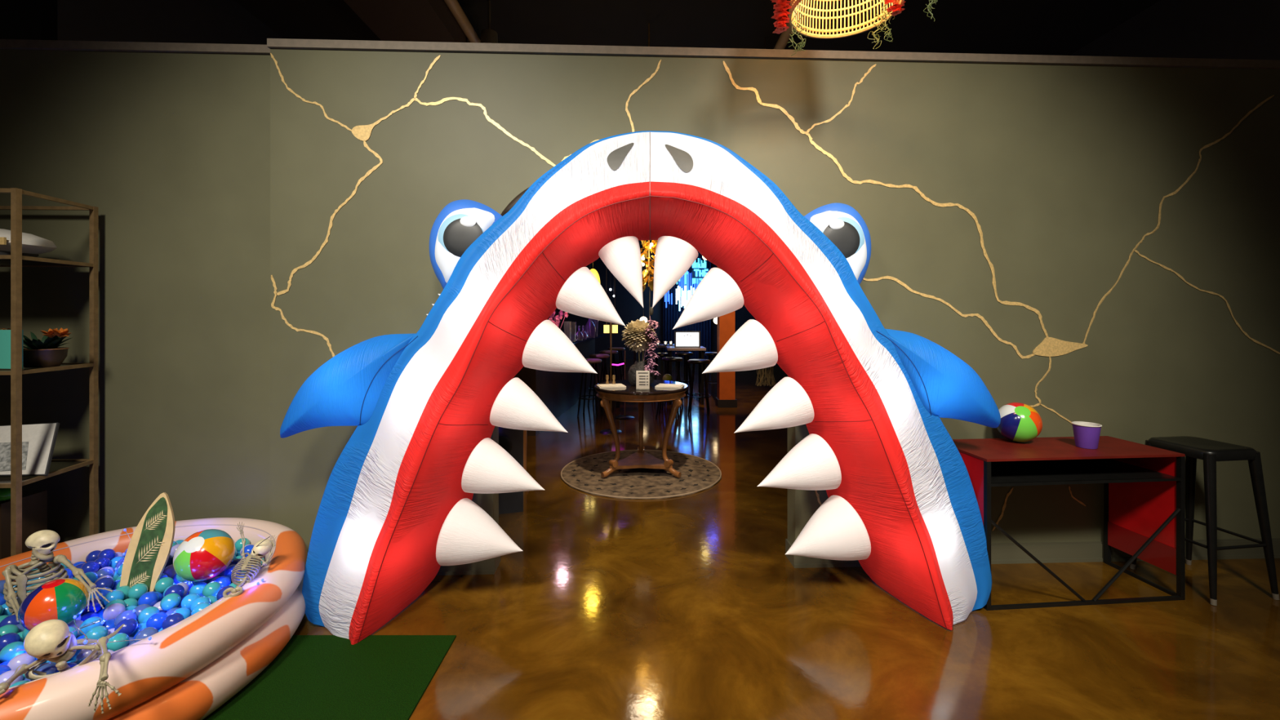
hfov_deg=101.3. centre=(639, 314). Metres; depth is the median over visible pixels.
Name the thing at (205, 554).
beach ball
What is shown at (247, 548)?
ball
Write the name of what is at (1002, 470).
shelf
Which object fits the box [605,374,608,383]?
candle holder
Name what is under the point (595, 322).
drinking glass
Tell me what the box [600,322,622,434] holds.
pole
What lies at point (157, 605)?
ball
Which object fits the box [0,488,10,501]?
toy
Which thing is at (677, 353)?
counter stool
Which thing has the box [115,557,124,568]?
ball
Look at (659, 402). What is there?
counter stool
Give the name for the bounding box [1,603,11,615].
ball
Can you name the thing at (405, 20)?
duct
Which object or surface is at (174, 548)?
ball
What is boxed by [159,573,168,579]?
ball
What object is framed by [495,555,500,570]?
jamb
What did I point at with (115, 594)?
ball
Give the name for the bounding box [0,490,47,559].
storage box
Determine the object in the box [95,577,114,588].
ball
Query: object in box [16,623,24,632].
ball
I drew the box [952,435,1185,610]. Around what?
desk
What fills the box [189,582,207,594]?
ball
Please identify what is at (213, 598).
ball
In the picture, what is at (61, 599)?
beach ball
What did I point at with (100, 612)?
ball
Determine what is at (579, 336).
glass bottle
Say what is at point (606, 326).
candle lantern
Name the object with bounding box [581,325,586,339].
glass bottle
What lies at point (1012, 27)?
ceiling
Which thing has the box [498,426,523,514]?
base cabinet
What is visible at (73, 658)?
ball
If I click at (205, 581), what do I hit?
ball
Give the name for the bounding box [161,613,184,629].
ball
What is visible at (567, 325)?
drinking glass
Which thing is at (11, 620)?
ball
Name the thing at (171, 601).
ball
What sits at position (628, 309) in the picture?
wall
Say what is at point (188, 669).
pool
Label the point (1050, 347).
wall mural
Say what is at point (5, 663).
ball
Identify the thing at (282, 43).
trim
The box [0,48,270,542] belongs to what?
wall
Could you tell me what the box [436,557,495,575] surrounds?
baseboard
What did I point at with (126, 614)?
ball
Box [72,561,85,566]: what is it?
ball
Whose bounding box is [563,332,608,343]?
countertop
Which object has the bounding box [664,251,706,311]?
curtain
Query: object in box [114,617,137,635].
ball
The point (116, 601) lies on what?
ball
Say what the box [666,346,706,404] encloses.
table
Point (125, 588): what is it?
ball
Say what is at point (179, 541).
ball
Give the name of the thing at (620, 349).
counter stool
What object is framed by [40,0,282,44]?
wall
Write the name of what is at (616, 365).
counter stool
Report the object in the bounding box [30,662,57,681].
ball
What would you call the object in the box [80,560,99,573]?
ball
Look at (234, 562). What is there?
ball
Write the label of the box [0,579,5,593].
ball
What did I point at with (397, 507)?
arch
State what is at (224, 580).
ball
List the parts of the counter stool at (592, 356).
leg, leg, seat, leg, leg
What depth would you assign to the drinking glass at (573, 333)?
6.76 m
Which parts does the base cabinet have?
round knob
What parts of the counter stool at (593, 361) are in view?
leg, leg, seat, leg, leg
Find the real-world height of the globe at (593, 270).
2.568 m
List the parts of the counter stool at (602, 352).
leg, seat, leg, leg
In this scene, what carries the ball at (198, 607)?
on the ball at (5, 663)
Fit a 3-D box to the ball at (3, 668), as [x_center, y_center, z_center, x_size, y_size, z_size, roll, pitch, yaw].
[-2.044,1.148,1.667,0.063,0.063,0.063,0,0,0]
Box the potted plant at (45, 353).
[1,327,71,368]
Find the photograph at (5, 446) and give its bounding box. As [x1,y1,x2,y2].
[0,441,28,471]
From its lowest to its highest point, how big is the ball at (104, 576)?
0.063 m
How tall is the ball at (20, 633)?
0.063 m
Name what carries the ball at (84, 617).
on the ball at (5, 663)
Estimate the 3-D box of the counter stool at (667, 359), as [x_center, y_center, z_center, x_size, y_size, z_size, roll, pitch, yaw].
[0.504,1.056,8.150,0.356,0.792,0.356,0,0,0]
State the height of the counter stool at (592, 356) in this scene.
0.812 m
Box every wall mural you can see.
[270,53,555,356]
[561,59,661,160]
[723,61,1279,530]
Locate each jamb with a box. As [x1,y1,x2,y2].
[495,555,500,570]
[785,538,793,566]
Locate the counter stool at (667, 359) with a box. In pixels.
[661,356,683,410]
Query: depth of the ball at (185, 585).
2.26 m
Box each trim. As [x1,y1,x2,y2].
[0,39,270,54]
[266,38,1279,69]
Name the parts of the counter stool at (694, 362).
leg, leg, seat, leg, leg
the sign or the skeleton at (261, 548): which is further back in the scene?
the sign
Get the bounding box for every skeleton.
[0,619,124,713]
[1,529,113,622]
[222,521,276,597]
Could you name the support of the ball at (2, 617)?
on the ball at (5, 663)
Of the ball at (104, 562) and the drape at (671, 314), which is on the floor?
the drape at (671, 314)
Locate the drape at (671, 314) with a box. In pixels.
[662,250,711,359]
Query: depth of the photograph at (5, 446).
2.59 m
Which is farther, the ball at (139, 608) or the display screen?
the display screen
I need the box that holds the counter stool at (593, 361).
[577,358,603,417]
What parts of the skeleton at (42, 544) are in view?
arm, arm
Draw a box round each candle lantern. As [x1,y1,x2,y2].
[604,324,608,333]
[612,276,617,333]
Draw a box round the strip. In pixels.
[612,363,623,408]
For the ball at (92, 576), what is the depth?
2.27 m
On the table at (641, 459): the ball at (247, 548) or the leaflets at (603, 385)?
the leaflets at (603, 385)
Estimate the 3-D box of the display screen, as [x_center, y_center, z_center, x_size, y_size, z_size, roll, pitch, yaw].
[0.774,0.397,8.566,0.420,0.270,0.039,0,0,0]
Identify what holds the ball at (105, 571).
on the ball at (5, 663)
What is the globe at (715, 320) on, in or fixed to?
hanging from the ceiling at (1012, 27)
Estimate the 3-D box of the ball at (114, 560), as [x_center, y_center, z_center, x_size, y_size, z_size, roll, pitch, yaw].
[-2.486,1.182,2.499,0.063,0.063,0.063,0,0,0]
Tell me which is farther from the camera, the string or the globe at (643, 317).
the globe at (643, 317)
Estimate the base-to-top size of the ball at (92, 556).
0.063 m
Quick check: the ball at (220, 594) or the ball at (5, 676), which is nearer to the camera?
the ball at (5, 676)
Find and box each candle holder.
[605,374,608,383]
[612,374,615,383]
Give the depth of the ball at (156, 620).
1.97 m
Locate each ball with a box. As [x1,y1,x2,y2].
[0,551,240,665]
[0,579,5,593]
[0,595,5,604]
[0,604,3,615]
[0,614,8,622]
[0,614,19,627]
[0,624,19,636]
[0,632,21,651]
[0,641,26,662]
[0,664,11,675]
[0,670,23,684]
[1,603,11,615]
[7,653,35,670]
[8,680,29,687]
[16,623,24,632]
[17,577,88,631]
[17,631,24,642]
[22,628,29,639]
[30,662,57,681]
[53,662,77,673]
[59,568,73,577]
[60,559,71,568]
[67,619,83,637]
[68,626,77,637]
[69,649,80,660]
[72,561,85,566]
[73,563,84,577]
[74,657,86,664]
[75,635,84,639]
[75,648,97,660]
[77,571,97,582]
[79,616,103,635]
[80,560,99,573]
[80,612,99,621]
[81,597,102,614]
[84,626,108,639]
[85,550,101,562]
[93,575,113,583]
[93,586,112,599]
[94,556,111,569]
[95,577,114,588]
[96,568,112,577]
[97,548,115,560]
[97,608,104,620]
[98,566,115,573]
[102,590,124,605]
[102,603,125,620]
[102,618,115,629]
[103,599,125,610]
[106,632,129,651]
[108,627,115,635]
[109,555,124,570]
[111,569,119,581]
[111,579,120,590]
[114,609,137,626]
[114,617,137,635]
[115,551,124,557]
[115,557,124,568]
[115,585,130,599]
[116,563,123,576]
[123,598,137,607]
[125,605,137,610]
[127,582,148,599]
[128,622,146,636]
[133,604,151,621]
[134,626,158,642]
[137,591,159,606]
[137,606,159,623]
[146,612,168,630]
[153,600,168,611]
[154,577,173,593]
[155,591,163,602]
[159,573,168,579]
[160,592,181,610]
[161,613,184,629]
[162,564,176,577]
[163,584,174,597]
[164,555,173,567]
[164,584,184,597]
[165,607,179,615]
[169,543,180,556]
[172,573,186,583]
[172,607,191,618]
[173,528,235,582]
[175,573,187,582]
[176,539,183,543]
[176,582,189,594]
[180,592,200,610]
[186,581,192,589]
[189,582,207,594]
[190,595,210,611]
[191,580,208,585]
[191,602,210,615]
[202,581,221,596]
[207,595,217,604]
[208,576,220,582]
[214,575,231,588]
[216,585,234,600]
[222,564,240,580]
[228,558,240,566]
[229,582,239,588]
[235,537,249,551]
[241,544,253,556]
[662,373,672,381]
[996,402,1042,442]
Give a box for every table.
[594,379,688,478]
[633,343,688,394]
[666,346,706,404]
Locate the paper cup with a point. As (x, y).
(1086, 434)
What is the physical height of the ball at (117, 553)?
0.063 m
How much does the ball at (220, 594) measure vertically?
0.063 m
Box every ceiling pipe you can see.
[444,0,480,43]
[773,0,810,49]
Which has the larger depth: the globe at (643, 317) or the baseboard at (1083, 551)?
the globe at (643, 317)
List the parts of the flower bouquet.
flower, flower, flower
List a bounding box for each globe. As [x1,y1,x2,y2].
[590,262,599,283]
[639,246,647,322]
[713,266,717,324]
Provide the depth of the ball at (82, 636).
1.87 m
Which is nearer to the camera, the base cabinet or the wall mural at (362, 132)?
the wall mural at (362, 132)
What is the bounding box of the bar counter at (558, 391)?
[513,332,608,435]
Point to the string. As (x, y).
(102, 622)
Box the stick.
[71,618,100,632]
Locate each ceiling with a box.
[0,0,1160,55]
[1070,0,1279,60]
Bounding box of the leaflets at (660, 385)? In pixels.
[654,383,684,388]
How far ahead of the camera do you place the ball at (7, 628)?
1.90 m
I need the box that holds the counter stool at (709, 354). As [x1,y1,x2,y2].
[703,351,717,398]
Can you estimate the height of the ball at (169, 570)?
0.063 m
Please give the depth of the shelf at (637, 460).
4.75 m
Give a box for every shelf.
[0,187,97,555]
[609,452,672,469]
[991,458,1177,483]
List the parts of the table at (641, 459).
leg, leg, leg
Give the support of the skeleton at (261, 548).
on the pool
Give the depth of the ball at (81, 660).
1.72 m
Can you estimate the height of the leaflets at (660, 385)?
0.018 m
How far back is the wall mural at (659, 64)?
2.98 m
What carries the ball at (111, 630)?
on the ball at (5, 663)
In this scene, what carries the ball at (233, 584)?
on the ball at (5, 663)
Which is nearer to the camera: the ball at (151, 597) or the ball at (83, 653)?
the ball at (83, 653)
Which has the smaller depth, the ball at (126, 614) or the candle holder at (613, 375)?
the ball at (126, 614)
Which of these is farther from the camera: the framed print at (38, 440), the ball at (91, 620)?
the framed print at (38, 440)
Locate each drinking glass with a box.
[563,321,571,340]
[570,321,576,342]
[591,319,598,337]
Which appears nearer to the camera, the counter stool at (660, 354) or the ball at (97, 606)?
the ball at (97, 606)
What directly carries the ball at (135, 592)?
on the ball at (5, 663)
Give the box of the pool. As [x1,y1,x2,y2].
[0,517,307,719]
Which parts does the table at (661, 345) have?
leg, leg, leg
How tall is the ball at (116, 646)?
0.063 m
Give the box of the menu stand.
[635,370,649,390]
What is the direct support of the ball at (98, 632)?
on the ball at (5, 663)
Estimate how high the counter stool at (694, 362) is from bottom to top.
0.792 m
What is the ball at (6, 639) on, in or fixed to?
on the ball at (5, 663)
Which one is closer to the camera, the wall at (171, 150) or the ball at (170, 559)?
the ball at (170, 559)
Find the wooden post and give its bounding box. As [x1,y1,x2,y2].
[523,430,526,471]
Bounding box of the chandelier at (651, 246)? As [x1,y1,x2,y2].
[638,22,657,319]
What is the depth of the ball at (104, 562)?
2.44 m
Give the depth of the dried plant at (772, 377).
5.18 m
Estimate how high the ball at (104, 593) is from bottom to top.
0.063 m
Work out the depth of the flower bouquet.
6.33 m
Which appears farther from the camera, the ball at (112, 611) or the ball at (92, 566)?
the ball at (92, 566)
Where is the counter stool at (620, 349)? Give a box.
[608,346,625,381]
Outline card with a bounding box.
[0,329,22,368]
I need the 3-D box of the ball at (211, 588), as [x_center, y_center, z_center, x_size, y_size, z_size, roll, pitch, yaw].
[-1.782,1.144,2.186,0.063,0.063,0.063,0,0,0]
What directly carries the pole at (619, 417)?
on the floor
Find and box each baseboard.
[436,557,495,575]
[793,537,1279,568]
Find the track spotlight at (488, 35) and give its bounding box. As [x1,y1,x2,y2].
[480,0,497,43]
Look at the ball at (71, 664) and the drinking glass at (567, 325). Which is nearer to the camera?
the ball at (71, 664)
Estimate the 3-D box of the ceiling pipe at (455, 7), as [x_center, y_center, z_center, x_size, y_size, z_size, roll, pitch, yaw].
[-1.475,-2.583,5.700,0.090,0.354,4.600,0,0,0]
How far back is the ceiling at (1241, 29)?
4.27 m
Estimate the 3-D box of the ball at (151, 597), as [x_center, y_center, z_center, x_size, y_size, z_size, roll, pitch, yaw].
[-1.992,1.155,2.127,0.063,0.063,0.063,0,0,0]
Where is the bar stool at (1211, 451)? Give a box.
[1129,435,1279,605]
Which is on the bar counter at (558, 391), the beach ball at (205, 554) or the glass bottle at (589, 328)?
the glass bottle at (589, 328)
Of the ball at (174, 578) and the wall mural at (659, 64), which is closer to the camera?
the ball at (174, 578)
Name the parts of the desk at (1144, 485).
panel, leg, rail, rail, leg, rail, panel, leg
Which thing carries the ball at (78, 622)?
on the ball at (5, 663)
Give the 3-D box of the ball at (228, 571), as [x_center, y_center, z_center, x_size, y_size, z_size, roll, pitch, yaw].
[-1.803,1.139,2.322,0.063,0.063,0.063,0,0,0]
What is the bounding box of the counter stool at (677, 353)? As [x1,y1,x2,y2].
[674,351,693,395]
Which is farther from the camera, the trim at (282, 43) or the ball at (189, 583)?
the trim at (282, 43)
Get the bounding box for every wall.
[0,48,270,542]
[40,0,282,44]
[270,48,1279,553]
[546,240,756,359]
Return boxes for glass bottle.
[575,325,582,340]
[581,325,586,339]
[584,318,595,337]
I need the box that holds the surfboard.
[120,492,175,599]
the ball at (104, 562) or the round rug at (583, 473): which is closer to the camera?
the ball at (104, 562)
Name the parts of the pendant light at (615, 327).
glass, cord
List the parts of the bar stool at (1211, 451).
leg, leg, seat, leg, leg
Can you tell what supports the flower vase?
on the table at (641, 459)
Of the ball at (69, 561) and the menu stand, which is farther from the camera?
the menu stand
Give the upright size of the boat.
0.160 m
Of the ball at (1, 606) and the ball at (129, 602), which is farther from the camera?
the ball at (129, 602)
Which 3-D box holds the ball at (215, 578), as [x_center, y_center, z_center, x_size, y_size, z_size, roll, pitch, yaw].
[-1.848,1.177,2.294,0.063,0.063,0.063,0,0,0]
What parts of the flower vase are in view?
stem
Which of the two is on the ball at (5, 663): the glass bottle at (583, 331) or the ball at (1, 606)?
the ball at (1, 606)
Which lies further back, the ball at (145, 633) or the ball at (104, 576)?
the ball at (104, 576)
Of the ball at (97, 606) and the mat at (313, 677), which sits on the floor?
the mat at (313, 677)
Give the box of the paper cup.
[1071,421,1102,448]
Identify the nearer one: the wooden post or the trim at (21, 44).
the trim at (21, 44)
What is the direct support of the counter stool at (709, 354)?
on the floor
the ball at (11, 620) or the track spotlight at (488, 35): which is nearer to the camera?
the ball at (11, 620)
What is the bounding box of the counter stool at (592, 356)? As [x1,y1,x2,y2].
[587,354,609,405]
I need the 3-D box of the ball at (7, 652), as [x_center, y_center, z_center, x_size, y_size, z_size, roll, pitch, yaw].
[-2.160,1.161,1.809,0.063,0.063,0.063,0,0,0]
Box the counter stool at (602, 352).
[599,350,617,382]
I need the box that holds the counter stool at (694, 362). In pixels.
[687,359,711,415]
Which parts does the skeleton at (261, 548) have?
arm, arm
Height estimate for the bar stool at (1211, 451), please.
0.757 m
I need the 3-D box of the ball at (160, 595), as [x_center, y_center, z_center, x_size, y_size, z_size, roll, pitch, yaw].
[-2.019,1.183,2.178,0.063,0.063,0.063,0,0,0]
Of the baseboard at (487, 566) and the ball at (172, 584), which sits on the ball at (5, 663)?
the ball at (172, 584)
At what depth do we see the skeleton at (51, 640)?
1.58 m
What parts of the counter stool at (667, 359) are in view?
leg, leg, seat, leg, leg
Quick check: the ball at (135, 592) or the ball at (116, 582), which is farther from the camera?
the ball at (116, 582)
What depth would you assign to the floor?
2.44 m
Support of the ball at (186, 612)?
on the ball at (5, 663)
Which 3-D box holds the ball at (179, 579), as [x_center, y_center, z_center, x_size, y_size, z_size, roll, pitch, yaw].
[-1.996,1.141,2.305,0.063,0.063,0.063,0,0,0]
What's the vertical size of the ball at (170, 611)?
0.063 m
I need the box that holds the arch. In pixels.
[280,130,1000,644]
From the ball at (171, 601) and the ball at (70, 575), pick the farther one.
the ball at (70, 575)
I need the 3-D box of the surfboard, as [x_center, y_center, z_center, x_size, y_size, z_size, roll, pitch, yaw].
[-2.104,0.996,2.253,0.156,0.427,0.150,0,0,0]
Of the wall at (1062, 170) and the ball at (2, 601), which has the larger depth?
the wall at (1062, 170)
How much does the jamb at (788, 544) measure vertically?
0.100 m
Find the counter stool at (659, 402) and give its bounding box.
[655,400,679,420]
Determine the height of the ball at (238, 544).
0.063 m
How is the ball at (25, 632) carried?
on the ball at (5, 663)
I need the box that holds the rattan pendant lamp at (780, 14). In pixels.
[770,0,937,55]
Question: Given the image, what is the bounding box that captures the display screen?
[674,331,700,347]
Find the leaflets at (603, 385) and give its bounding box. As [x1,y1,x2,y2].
[596,383,626,388]
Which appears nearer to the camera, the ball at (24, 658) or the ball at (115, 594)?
the ball at (24, 658)
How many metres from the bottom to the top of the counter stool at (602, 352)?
0.812 m
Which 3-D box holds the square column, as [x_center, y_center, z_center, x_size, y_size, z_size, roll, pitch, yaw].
[1.370,-0.650,8.360,0.300,4.200,0.300,0,0,0]
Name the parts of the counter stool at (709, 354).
leg, seat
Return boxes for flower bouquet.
[547,310,568,329]
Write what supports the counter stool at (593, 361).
on the floor
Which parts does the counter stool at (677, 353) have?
seat, leg, leg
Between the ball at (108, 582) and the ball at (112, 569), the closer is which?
the ball at (108, 582)
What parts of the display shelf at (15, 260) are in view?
post, rail, rail, rail, rail, post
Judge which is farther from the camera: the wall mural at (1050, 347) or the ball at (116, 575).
the wall mural at (1050, 347)
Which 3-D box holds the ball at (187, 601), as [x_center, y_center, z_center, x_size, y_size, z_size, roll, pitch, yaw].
[-1.806,1.154,2.112,0.063,0.063,0.063,0,0,0]
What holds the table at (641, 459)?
on the round rug at (583, 473)
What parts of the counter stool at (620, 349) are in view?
seat, leg, leg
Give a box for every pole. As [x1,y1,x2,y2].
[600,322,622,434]
[615,350,635,419]
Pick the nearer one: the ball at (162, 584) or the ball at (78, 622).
the ball at (78, 622)
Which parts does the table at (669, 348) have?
leg, leg, leg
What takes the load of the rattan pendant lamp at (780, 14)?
hanging from the ceiling at (1012, 27)
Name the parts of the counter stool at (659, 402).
leg, leg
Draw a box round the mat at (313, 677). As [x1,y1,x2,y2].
[202,635,456,719]
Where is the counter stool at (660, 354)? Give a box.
[652,352,667,379]
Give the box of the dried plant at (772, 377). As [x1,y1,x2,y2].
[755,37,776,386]
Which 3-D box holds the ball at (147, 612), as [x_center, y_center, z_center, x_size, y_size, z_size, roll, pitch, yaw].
[-1.892,1.158,2.022,0.063,0.063,0.063,0,0,0]
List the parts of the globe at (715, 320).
globe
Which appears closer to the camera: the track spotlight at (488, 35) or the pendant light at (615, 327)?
the track spotlight at (488, 35)
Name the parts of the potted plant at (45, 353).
pot, flower, flower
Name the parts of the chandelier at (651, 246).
rod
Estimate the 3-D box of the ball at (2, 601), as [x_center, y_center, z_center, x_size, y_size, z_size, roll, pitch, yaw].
[-2.598,1.165,2.118,0.063,0.063,0.063,0,0,0]
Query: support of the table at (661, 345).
on the floor
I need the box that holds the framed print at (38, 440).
[0,422,59,476]
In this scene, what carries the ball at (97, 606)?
on the ball at (5, 663)
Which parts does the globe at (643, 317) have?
globe, cord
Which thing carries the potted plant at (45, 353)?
on the display shelf at (15, 260)
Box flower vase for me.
[622,315,660,386]
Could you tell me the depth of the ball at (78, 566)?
2.39 m
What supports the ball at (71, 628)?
on the ball at (5, 663)
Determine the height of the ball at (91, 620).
0.063 m
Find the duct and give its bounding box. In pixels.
[343,0,469,42]
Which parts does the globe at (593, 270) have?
globe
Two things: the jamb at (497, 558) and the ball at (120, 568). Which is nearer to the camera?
the ball at (120, 568)
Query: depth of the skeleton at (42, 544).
1.99 m
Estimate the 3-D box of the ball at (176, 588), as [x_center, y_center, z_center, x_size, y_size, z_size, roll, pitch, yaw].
[-1.918,1.145,2.163,0.063,0.063,0.063,0,0,0]
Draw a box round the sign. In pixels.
[691,253,709,278]
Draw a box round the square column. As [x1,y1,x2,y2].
[715,266,737,407]
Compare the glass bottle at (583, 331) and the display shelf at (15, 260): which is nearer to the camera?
the display shelf at (15, 260)
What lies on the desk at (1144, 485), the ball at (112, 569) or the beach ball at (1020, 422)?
the beach ball at (1020, 422)
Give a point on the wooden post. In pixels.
(524, 431)
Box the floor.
[293,359,1279,719]
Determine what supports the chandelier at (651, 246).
hanging from the ceiling at (1012, 27)
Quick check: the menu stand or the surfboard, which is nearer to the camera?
the surfboard
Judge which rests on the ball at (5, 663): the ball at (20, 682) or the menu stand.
the ball at (20, 682)
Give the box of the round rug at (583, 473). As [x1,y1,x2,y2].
[560,449,721,499]
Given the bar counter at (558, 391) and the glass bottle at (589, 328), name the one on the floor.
the bar counter at (558, 391)
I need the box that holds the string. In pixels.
[15,528,263,652]
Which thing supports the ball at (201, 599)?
on the ball at (5, 663)
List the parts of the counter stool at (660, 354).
leg, leg, seat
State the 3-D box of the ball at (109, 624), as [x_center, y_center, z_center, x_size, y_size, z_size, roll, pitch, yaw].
[-1.995,1.178,1.973,0.063,0.063,0.063,0,0,0]
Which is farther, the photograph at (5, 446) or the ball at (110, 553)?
the photograph at (5, 446)
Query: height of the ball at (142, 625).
0.063 m
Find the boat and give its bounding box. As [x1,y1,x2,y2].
[0,228,57,257]

